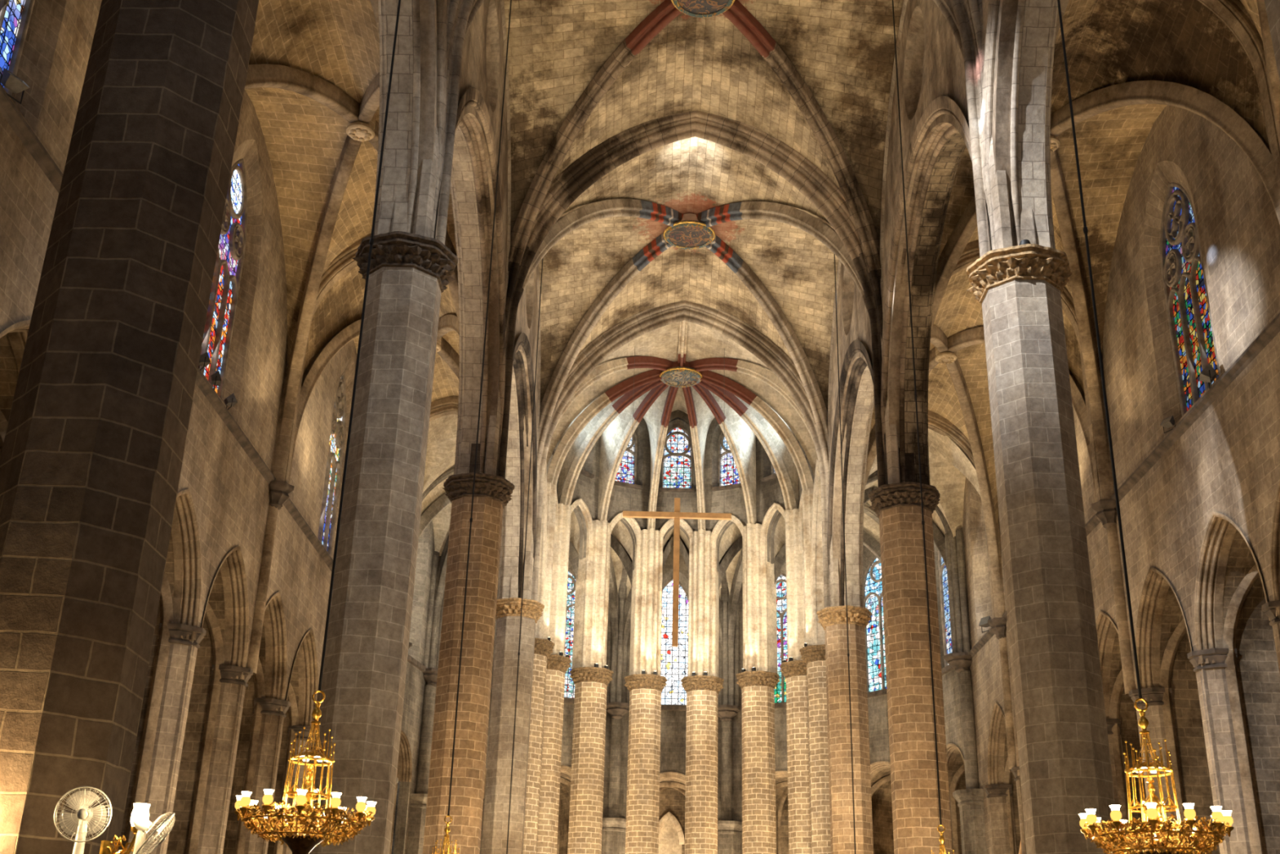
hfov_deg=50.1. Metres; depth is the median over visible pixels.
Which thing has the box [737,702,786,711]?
ledge
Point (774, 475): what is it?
window sill
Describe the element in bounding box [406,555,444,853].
shaft
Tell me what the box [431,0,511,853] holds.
chandelier
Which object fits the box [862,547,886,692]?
window
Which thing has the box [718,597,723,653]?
rib
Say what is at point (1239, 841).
pier
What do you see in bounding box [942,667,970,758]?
wall
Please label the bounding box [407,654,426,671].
ledge
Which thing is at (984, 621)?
floodlight
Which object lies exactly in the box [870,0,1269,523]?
ceiling
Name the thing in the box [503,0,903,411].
ceiling
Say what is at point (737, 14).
rib
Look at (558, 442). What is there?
wall
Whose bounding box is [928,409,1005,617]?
arch
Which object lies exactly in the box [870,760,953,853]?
chapel
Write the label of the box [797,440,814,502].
wall
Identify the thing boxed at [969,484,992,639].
window
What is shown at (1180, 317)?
window
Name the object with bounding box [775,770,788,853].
chapel
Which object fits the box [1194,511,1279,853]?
chapel
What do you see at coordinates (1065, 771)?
column
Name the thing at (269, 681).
chapel
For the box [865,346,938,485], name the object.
rib
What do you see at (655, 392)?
rib
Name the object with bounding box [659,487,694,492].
window sill
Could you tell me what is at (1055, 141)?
keystone
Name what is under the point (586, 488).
wall
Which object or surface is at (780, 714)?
wall
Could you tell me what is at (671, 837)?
niche
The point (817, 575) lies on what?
arch
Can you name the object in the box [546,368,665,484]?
rib
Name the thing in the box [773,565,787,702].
window
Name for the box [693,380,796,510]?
rib
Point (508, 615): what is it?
column
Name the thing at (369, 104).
rib
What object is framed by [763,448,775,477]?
window
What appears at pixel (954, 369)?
rib
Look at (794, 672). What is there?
column
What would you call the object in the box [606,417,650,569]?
wall
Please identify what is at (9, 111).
ledge
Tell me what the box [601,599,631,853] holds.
shaft
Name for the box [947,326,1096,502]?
rib
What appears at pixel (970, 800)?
shaft
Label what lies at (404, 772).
chapel
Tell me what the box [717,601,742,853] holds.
shaft
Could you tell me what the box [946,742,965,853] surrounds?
chapel
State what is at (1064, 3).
rib
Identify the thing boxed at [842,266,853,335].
window
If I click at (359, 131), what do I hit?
keystone
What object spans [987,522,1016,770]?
shaft
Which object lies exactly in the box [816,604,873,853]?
column
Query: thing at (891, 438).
rib
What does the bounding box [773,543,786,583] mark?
rib
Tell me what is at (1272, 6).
column
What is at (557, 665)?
column
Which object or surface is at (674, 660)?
window
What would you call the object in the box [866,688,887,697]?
ledge
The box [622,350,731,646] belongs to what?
cross
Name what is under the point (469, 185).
arch
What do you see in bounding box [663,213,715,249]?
keystone
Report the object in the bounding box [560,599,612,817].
wall
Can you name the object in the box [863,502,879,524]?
arch
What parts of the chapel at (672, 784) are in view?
arch moulding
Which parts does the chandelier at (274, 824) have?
lamp shade, lamp shade, lamp shade, lantern post, lantern post, lantern post, lamp shade, scroll frame, lantern post, lantern post, lantern post, lantern post, lantern post, lamp shade, lamp shade, lamp shade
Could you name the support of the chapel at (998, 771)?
on the floor
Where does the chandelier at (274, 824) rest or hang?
hanging from the ceiling
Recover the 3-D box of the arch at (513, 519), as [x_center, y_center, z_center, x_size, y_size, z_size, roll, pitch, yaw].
[-5.113,0.794,52.166,1.440,8.450,14.820,1,-23,1]
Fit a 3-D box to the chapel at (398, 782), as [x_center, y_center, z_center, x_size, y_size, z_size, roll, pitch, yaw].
[-10.611,23.000,68.092,4.284,13.260,3.820,-16,-29,36]
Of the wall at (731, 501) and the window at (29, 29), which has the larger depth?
the wall at (731, 501)
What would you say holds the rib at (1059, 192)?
attached to the ceiling at (1108, 42)
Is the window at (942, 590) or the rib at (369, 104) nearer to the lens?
the rib at (369, 104)
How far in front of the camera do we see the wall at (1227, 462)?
37.49 m
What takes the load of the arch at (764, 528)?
attached to the wall at (769, 492)
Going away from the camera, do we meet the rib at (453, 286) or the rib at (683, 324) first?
the rib at (453, 286)
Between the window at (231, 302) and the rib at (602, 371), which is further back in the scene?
the rib at (602, 371)
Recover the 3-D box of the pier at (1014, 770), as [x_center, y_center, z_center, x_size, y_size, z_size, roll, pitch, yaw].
[15.119,18.406,52.209,1.046,10.650,1.077,1,-23,1]
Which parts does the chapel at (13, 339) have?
arch moulding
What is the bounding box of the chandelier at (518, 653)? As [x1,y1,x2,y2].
[506,257,542,853]
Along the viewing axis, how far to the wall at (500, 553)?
70.47 m
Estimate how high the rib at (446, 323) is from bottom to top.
9.098 m
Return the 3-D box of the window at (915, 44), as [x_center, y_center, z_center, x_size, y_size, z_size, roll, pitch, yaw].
[8.510,-10.864,40.978,0.650,3.300,3.300,1,-23,1]
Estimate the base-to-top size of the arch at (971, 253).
9.650 m
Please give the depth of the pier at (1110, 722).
44.65 m
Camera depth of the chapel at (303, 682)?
49.86 m
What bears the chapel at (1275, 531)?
on the floor
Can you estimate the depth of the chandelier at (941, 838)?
35.61 m
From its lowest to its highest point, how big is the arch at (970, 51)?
14.630 m
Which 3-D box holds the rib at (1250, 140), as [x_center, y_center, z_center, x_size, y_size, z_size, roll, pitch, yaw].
[13.431,-6.038,35.373,0.400,9.298,8.025,11,-25,-21]
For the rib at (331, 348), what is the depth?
46.84 m
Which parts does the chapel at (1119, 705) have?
arch moulding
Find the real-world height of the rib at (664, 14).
14.365 m
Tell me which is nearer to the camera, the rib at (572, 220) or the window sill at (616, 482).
the rib at (572, 220)
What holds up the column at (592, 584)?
on the floor
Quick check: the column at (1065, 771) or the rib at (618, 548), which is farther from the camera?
the rib at (618, 548)
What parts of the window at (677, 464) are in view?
glass pane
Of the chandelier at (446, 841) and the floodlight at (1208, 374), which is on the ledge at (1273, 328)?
the floodlight at (1208, 374)
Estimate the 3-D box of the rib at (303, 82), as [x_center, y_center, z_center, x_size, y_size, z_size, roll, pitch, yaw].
[-10.002,-6.547,35.667,0.400,9.298,8.025,-9,-25,23]
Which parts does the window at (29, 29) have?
glass pane, frame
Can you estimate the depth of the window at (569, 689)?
76.39 m
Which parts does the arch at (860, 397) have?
nave moulding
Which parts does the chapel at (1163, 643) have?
arch moulding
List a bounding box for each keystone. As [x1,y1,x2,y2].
[346,113,376,141]
[435,337,441,352]
[659,360,702,387]
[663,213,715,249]
[671,0,734,17]
[934,346,956,364]
[1050,134,1060,153]
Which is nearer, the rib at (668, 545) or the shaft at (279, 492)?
the shaft at (279, 492)
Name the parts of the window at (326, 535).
glass pane, frame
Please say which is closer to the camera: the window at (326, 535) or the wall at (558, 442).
the window at (326, 535)
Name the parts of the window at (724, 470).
frame, glass pane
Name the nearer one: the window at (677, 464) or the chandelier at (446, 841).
the chandelier at (446, 841)
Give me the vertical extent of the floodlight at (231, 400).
0.444 m
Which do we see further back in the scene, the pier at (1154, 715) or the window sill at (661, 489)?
the window sill at (661, 489)
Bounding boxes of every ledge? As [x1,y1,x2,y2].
[0,84,333,571]
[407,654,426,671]
[564,697,573,703]
[661,705,686,711]
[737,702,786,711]
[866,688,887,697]
[941,664,954,675]
[968,312,1279,657]
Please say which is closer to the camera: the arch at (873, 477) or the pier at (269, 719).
the pier at (269, 719)
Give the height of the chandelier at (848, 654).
27.241 m
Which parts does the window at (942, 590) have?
frame, glass pane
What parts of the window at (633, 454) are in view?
glass pane, frame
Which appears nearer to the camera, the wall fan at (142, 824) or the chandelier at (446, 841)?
the wall fan at (142, 824)
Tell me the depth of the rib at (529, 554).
57.31 m
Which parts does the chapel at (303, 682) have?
arch moulding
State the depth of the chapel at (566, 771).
75.08 m
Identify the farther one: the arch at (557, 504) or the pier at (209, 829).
the arch at (557, 504)
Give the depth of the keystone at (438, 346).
53.75 m
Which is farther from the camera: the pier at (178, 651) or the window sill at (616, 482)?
the window sill at (616, 482)
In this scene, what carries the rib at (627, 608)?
attached to the ceiling at (670, 533)
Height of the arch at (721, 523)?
3.100 m
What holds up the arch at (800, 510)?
attached to the wall at (800, 489)
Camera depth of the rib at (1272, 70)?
30.96 m
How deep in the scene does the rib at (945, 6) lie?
34.03 m
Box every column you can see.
[0,0,259,853]
[303,231,457,853]
[422,471,514,853]
[480,597,544,853]
[522,482,556,853]
[537,503,571,853]
[567,520,613,853]
[624,528,666,853]
[680,528,724,853]
[736,523,779,853]
[779,508,810,853]
[799,488,831,853]
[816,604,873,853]
[868,481,952,853]
[966,243,1116,853]
[1264,0,1279,81]
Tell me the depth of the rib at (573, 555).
70.57 m
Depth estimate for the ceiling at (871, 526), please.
71.12 m
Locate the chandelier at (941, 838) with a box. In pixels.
[892,0,954,853]
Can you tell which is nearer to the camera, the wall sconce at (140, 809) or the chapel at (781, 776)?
the wall sconce at (140, 809)
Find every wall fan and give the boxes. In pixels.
[53,786,111,853]
[133,812,175,853]
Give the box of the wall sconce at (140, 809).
[99,803,154,853]
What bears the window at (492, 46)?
in the wall at (473, 64)
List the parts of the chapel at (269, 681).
arch moulding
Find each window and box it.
[0,0,66,133]
[199,138,262,419]
[317,356,355,559]
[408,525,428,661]
[485,0,499,111]
[491,577,498,685]
[525,271,533,328]
[564,560,576,698]
[571,447,593,473]
[614,424,643,485]
[657,418,696,489]
[660,568,688,705]
[711,424,740,487]
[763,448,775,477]
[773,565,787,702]
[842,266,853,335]
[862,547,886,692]
[903,5,924,119]
[933,532,952,668]
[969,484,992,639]
[1142,160,1221,435]
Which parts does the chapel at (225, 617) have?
arch moulding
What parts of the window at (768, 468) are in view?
frame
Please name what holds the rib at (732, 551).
attached to the ceiling at (732, 533)
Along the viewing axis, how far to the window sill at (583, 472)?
71.24 m
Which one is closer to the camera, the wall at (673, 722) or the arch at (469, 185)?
the arch at (469, 185)
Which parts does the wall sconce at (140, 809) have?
lamp shade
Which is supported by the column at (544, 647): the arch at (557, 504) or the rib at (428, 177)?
the arch at (557, 504)
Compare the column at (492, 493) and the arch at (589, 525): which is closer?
the column at (492, 493)
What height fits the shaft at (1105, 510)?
10.900 m
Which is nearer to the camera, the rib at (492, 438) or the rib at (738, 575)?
the rib at (492, 438)
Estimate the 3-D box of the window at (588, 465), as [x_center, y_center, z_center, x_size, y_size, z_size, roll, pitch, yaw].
[-3.303,0.417,72.054,0.550,4.100,2.050,-16,-29,36]
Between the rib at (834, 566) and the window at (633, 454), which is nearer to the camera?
the rib at (834, 566)
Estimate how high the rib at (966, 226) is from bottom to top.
9.098 m
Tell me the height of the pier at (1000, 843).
10.650 m
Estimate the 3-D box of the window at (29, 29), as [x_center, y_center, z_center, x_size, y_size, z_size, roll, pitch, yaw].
[-11.914,-10.353,26.518,0.400,8.300,4.100,1,-23,1]
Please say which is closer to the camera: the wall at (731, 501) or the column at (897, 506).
the column at (897, 506)
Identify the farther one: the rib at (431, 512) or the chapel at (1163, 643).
the rib at (431, 512)
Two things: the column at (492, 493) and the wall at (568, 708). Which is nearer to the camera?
the column at (492, 493)
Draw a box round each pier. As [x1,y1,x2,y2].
[143,622,206,853]
[185,664,253,853]
[234,697,290,853]
[273,724,313,853]
[983,783,1016,853]
[1010,766,1024,853]
[1106,718,1127,810]
[1128,687,1185,843]
[1186,648,1251,853]
[1262,600,1279,672]
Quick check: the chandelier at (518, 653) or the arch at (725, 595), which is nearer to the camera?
the chandelier at (518, 653)
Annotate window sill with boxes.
[570,464,594,478]
[613,480,642,489]
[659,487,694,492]
[711,483,742,491]
[761,473,777,482]
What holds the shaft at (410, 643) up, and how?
on the floor
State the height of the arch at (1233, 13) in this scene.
9.650 m
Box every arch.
[271,234,370,483]
[370,87,505,474]
[371,0,446,238]
[391,0,1035,257]
[422,464,454,501]
[427,551,440,667]
[429,395,458,421]
[453,332,537,599]
[469,110,915,486]
[510,300,852,607]
[534,462,546,638]
[553,494,558,545]
[570,498,593,562]
[609,511,641,570]
[609,563,627,702]
[659,518,693,555]
[711,515,744,573]
[720,572,730,705]
[760,502,785,566]
[798,490,803,551]
[811,458,825,644]
[826,339,930,607]
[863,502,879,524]
[866,470,971,652]
[880,95,1055,484]
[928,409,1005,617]
[951,239,1114,502]
[981,0,1057,250]
[1197,0,1279,195]
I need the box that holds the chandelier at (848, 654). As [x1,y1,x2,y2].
[834,253,855,853]
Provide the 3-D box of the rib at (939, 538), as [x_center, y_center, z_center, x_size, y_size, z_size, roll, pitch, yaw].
[13.310,6.883,65.597,4.339,9.196,0.400,-12,-26,29]
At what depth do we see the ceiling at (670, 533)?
74.56 m
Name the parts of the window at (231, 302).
glass pane, frame, oculus pane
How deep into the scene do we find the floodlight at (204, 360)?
36.17 m
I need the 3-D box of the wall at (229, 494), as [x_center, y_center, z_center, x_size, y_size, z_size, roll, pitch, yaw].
[-12.099,0.537,32.651,0.450,27.000,63.500,1,-23,1]
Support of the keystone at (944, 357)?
attached to the ceiling at (1108, 42)
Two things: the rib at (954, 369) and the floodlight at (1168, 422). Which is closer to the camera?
the floodlight at (1168, 422)
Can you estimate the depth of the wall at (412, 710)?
66.16 m
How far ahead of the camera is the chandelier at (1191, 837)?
17.79 m
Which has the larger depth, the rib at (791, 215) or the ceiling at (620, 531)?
the ceiling at (620, 531)
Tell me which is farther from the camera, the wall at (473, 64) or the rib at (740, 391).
the rib at (740, 391)
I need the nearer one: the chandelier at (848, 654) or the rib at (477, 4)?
the rib at (477, 4)
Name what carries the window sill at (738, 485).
attached to the wall at (731, 501)
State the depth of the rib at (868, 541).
71.16 m
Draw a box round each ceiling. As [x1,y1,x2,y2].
[244,0,459,402]
[420,474,453,555]
[422,321,980,537]
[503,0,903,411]
[569,511,579,551]
[610,520,632,590]
[626,528,721,599]
[719,523,742,594]
[773,512,879,555]
[864,480,945,534]
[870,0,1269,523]
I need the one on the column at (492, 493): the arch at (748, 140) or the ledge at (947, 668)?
the arch at (748, 140)
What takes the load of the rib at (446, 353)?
attached to the ceiling at (336, 42)
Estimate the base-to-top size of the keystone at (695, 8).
0.980 m
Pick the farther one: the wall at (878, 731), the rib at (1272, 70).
the wall at (878, 731)
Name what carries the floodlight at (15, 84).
on the ledge at (9, 111)
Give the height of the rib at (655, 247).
14.365 m
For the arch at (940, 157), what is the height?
8.450 m
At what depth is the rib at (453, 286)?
44.16 m
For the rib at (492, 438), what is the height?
13.700 m
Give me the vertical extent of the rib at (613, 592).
9.198 m
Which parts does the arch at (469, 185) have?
nave moulding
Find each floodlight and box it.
[0,67,29,104]
[198,351,210,370]
[209,370,221,390]
[223,393,237,409]
[978,615,991,632]
[1160,414,1175,433]
[1199,362,1216,389]
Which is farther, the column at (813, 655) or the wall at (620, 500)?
the wall at (620, 500)
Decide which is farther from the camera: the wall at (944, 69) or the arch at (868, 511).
the arch at (868, 511)
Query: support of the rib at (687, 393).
attached to the ceiling at (702, 342)
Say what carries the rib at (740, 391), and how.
attached to the ceiling at (702, 342)
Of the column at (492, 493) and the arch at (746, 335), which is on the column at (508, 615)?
the arch at (746, 335)
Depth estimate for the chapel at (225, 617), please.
40.64 m
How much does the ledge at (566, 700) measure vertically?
0.220 m
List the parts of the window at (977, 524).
frame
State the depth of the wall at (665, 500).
73.02 m
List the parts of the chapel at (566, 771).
arch moulding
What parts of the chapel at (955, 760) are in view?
arch moulding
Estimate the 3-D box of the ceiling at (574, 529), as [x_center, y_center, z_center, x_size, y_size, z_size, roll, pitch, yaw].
[-6.019,8.266,70.629,6.660,9.400,6.110,-16,-29,36]
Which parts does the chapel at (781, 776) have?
arch moulding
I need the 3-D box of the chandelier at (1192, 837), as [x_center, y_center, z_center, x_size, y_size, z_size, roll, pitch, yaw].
[7.240,-6.625,23.398,1.900,27.241,1.893,1,-23,1]
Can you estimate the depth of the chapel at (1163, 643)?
40.50 m
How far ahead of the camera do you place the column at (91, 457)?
13.43 m
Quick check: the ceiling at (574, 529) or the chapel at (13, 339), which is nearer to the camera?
the chapel at (13, 339)
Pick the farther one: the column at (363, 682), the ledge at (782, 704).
the ledge at (782, 704)
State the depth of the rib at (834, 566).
57.19 m
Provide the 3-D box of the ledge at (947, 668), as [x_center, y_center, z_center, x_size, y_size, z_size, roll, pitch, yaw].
[14.527,11.687,65.536,0.220,0.220,6.040,5,-23,-8]
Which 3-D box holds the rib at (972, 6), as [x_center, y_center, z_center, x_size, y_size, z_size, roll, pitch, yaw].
[5.114,-11.496,30.006,0.534,14.364,9.583,-20,-31,41]
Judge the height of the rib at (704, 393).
8.297 m
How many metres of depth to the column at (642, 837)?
68.36 m
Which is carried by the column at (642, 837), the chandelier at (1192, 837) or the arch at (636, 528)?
the arch at (636, 528)
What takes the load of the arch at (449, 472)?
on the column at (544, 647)
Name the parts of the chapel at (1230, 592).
arch moulding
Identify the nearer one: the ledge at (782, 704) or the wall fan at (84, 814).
the wall fan at (84, 814)
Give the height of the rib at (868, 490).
8.799 m
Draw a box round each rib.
[244,63,359,123]
[275,134,361,481]
[288,319,360,484]
[358,71,379,123]
[368,120,459,324]
[413,0,450,237]
[418,493,451,538]
[435,534,448,668]
[436,314,459,341]
[437,336,459,378]
[446,0,461,62]
[464,0,484,38]
[484,0,511,475]
[505,0,684,331]
[518,198,683,303]
[521,263,540,599]
[537,232,674,479]
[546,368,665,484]
[553,355,674,431]
[559,379,666,505]
[568,541,578,579]
[597,382,671,520]
[608,553,619,694]
[610,534,632,586]
[621,586,631,702]
[646,385,678,529]
[662,535,673,568]
[677,320,688,366]
[679,537,688,572]
[682,385,706,530]
[688,357,813,442]
[692,383,756,524]
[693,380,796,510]
[696,200,870,319]
[697,370,813,490]
[702,234,829,489]
[718,536,742,589]
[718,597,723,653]
[720,0,883,342]
[728,547,742,655]
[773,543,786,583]
[827,259,841,606]
[862,529,880,561]
[864,487,871,502]
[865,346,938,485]
[872,485,946,568]
[880,0,908,484]
[930,195,977,331]
[930,324,947,352]
[933,0,963,57]
[946,358,1002,617]
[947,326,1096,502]
[964,0,982,72]
[977,0,1013,248]
[1050,80,1279,224]
[1050,149,1111,499]
[1054,0,1069,42]
[1256,0,1279,149]
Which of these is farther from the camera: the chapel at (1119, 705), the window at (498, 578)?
the window at (498, 578)
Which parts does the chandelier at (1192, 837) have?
lamp shade, lamp shade, lamp shade, lantern post, lantern post, lantern post, lantern post, lamp shade, scroll frame, lantern post, lantern post, lantern post, lamp shade, lamp shade, lamp shade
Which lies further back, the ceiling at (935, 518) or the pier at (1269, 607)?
the ceiling at (935, 518)
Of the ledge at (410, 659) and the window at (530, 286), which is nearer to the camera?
the window at (530, 286)
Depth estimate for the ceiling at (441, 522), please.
70.24 m
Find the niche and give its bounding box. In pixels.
[657,811,684,853]
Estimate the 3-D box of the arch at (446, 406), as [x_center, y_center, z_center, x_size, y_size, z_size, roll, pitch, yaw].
[-8.399,3.135,58.950,6.960,9.650,0.900,1,-23,1]
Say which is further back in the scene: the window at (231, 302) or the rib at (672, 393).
the rib at (672, 393)
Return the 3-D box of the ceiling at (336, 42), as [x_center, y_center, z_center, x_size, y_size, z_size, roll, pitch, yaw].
[-8.342,-2.534,45.713,6.600,9.300,28.800,1,-23,1]
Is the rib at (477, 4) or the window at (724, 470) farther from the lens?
the window at (724, 470)
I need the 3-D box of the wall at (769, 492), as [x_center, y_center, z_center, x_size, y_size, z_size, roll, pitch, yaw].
[7.282,2.256,71.232,0.500,9.600,3.157,18,-28,-34]
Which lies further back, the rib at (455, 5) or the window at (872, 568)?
the window at (872, 568)
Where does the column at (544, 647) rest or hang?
on the floor
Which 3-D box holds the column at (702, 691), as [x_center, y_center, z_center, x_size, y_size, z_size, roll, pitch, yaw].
[3.043,16.986,67.557,2.193,24.600,2.193,-4,-24,13]
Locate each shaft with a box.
[246,363,293,674]
[395,642,412,784]
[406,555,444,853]
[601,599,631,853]
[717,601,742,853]
[942,529,986,853]
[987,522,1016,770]
[1090,380,1135,695]
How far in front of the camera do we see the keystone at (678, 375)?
68.03 m
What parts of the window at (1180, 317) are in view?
frame, glass pane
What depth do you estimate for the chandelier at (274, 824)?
18.70 m
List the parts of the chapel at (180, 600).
arch moulding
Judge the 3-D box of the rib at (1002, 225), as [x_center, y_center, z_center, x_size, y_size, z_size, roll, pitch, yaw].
[8.161,-12.501,26.706,0.400,13.700,12.970,1,-23,1]
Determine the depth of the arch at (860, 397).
56.58 m
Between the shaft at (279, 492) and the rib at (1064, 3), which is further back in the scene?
the shaft at (279, 492)
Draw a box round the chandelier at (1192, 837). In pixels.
[1057,0,1233,853]
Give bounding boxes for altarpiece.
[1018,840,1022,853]
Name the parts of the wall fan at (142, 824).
motor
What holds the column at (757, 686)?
on the floor
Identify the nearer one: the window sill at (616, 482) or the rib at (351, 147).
the rib at (351, 147)
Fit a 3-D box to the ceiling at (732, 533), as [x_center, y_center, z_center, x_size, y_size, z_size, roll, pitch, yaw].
[6.217,9.630,73.078,6.105,9.400,6.582,-9,-25,24]
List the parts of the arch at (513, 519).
nave moulding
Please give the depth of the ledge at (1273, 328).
37.00 m
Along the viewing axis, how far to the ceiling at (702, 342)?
67.09 m
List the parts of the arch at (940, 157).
nave moulding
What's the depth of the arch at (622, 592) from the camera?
76.09 m
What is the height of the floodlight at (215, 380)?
0.463 m
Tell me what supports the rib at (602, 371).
attached to the ceiling at (702, 342)
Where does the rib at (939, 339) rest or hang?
attached to the ceiling at (1108, 42)
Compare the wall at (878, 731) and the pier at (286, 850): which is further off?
the wall at (878, 731)
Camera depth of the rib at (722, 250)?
58.85 m
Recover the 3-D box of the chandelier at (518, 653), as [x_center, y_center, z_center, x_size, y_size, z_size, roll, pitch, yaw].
[-4.265,4.715,50.996,1.900,27.241,1.893,1,-23,1]
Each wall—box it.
[0,0,356,853]
[393,520,435,853]
[416,0,538,568]
[426,553,500,853]
[546,439,559,494]
[559,435,600,559]
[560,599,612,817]
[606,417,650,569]
[618,546,721,820]
[654,409,697,540]
[703,417,747,572]
[731,563,787,853]
[755,435,797,564]
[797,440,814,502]
[829,0,1017,576]
[862,544,889,764]
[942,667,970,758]
[962,105,1279,853]
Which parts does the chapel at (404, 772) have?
arch moulding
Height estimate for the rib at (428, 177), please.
13.700 m
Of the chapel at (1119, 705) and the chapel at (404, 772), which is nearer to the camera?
the chapel at (1119, 705)
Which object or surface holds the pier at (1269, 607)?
on the floor
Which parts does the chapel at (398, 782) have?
arch moulding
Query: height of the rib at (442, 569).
9.206 m
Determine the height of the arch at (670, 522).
3.100 m
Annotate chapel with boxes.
[0,320,31,457]
[117,488,201,853]
[166,546,248,853]
[222,591,287,853]
[266,628,318,853]
[389,729,412,853]
[391,768,486,853]
[556,764,571,853]
[658,771,685,853]
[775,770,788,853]
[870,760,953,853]
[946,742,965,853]
[987,702,1020,853]
[1015,732,1020,775]
[1095,610,1147,843]
[1135,567,1220,853]
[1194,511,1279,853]
[1270,480,1279,616]
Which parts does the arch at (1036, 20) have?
nave moulding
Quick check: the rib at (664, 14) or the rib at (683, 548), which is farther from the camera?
the rib at (683, 548)
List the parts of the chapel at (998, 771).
arch moulding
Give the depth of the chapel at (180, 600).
36.39 m
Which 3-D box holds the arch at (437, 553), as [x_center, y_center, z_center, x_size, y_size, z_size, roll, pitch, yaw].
[-7.394,7.474,69.099,7.075,9.600,0.900,-9,-25,23]
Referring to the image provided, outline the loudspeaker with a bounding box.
[1019,239,1030,244]
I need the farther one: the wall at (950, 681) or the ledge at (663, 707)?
the ledge at (663, 707)
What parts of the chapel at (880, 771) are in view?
arch moulding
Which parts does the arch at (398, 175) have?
nave moulding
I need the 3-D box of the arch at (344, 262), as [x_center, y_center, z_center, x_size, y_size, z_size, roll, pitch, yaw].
[-8.444,-2.428,45.776,6.960,9.650,0.900,1,-23,1]
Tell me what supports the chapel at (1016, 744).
on the floor
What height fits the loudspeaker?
0.240 m
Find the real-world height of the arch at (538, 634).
8.200 m
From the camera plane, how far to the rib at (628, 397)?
69.23 m
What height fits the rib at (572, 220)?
14.365 m
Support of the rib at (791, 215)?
attached to the ceiling at (843, 51)
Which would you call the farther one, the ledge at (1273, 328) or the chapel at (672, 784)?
the chapel at (672, 784)
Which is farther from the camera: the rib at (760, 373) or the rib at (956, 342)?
the rib at (760, 373)

